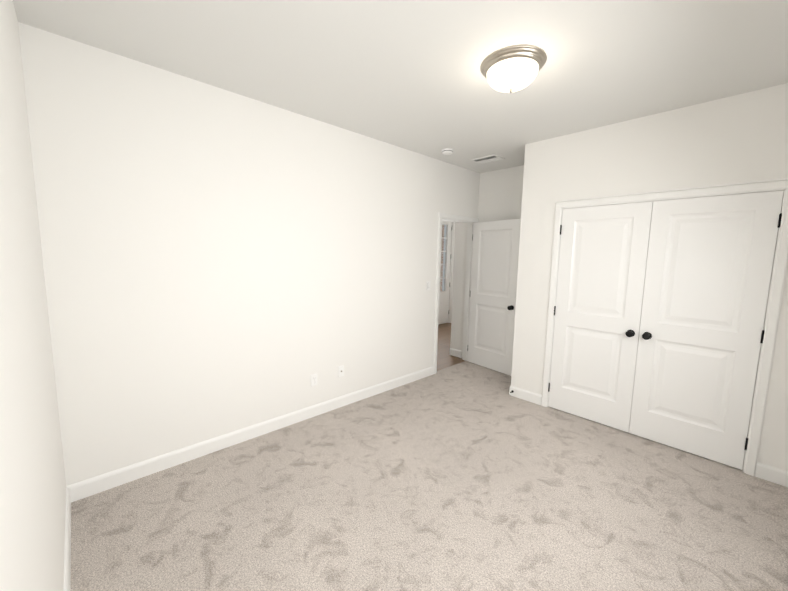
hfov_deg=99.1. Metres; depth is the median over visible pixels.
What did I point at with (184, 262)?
wall
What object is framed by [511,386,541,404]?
baseboard
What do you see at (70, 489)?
baseboard
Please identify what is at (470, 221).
door frame
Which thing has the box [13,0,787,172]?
ceiling
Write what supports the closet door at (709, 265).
in the wall
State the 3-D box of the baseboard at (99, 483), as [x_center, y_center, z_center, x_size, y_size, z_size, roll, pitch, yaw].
[-0.744,1.112,3.272,3.504,0.110,0.014,-5,9,-43]
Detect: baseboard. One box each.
[63,484,74,590]
[74,366,433,500]
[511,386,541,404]
[755,462,787,486]
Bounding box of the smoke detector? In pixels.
[442,148,453,154]
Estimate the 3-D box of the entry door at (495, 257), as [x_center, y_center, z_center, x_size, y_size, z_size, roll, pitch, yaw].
[1.326,0.012,4.605,0.198,2.030,0.794,-5,9,-43]
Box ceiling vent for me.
[471,154,504,163]
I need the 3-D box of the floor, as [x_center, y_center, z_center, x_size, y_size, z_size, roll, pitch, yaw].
[0.501,0.916,5.948,5.240,0.076,2.075,-5,9,-43]
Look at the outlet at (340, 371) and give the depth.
3.42 m
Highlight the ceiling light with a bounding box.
[480,44,546,92]
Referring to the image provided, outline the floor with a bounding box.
[437,323,464,370]
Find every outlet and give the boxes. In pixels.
[311,374,316,386]
[338,365,343,376]
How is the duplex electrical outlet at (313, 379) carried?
attached to the wall
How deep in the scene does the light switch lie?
4.22 m
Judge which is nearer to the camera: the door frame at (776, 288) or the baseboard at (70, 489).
the baseboard at (70, 489)
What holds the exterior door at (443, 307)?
in the wall
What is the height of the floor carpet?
0.080 m
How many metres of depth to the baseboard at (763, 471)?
2.39 m
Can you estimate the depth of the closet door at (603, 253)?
3.13 m
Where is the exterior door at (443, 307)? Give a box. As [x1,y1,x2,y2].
[438,220,451,324]
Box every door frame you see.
[434,212,478,373]
[541,178,787,475]
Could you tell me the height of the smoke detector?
0.042 m
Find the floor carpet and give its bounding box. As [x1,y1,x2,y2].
[70,361,787,590]
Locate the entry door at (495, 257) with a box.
[467,219,520,375]
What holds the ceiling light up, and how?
attached to the ceiling
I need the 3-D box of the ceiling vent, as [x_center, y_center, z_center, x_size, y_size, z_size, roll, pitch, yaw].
[1.139,-1.650,4.082,0.235,0.009,0.330,-5,9,-43]
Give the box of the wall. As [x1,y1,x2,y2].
[0,0,787,590]
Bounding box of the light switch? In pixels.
[426,281,429,289]
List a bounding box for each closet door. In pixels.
[548,201,652,432]
[629,190,783,469]
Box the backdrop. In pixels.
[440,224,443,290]

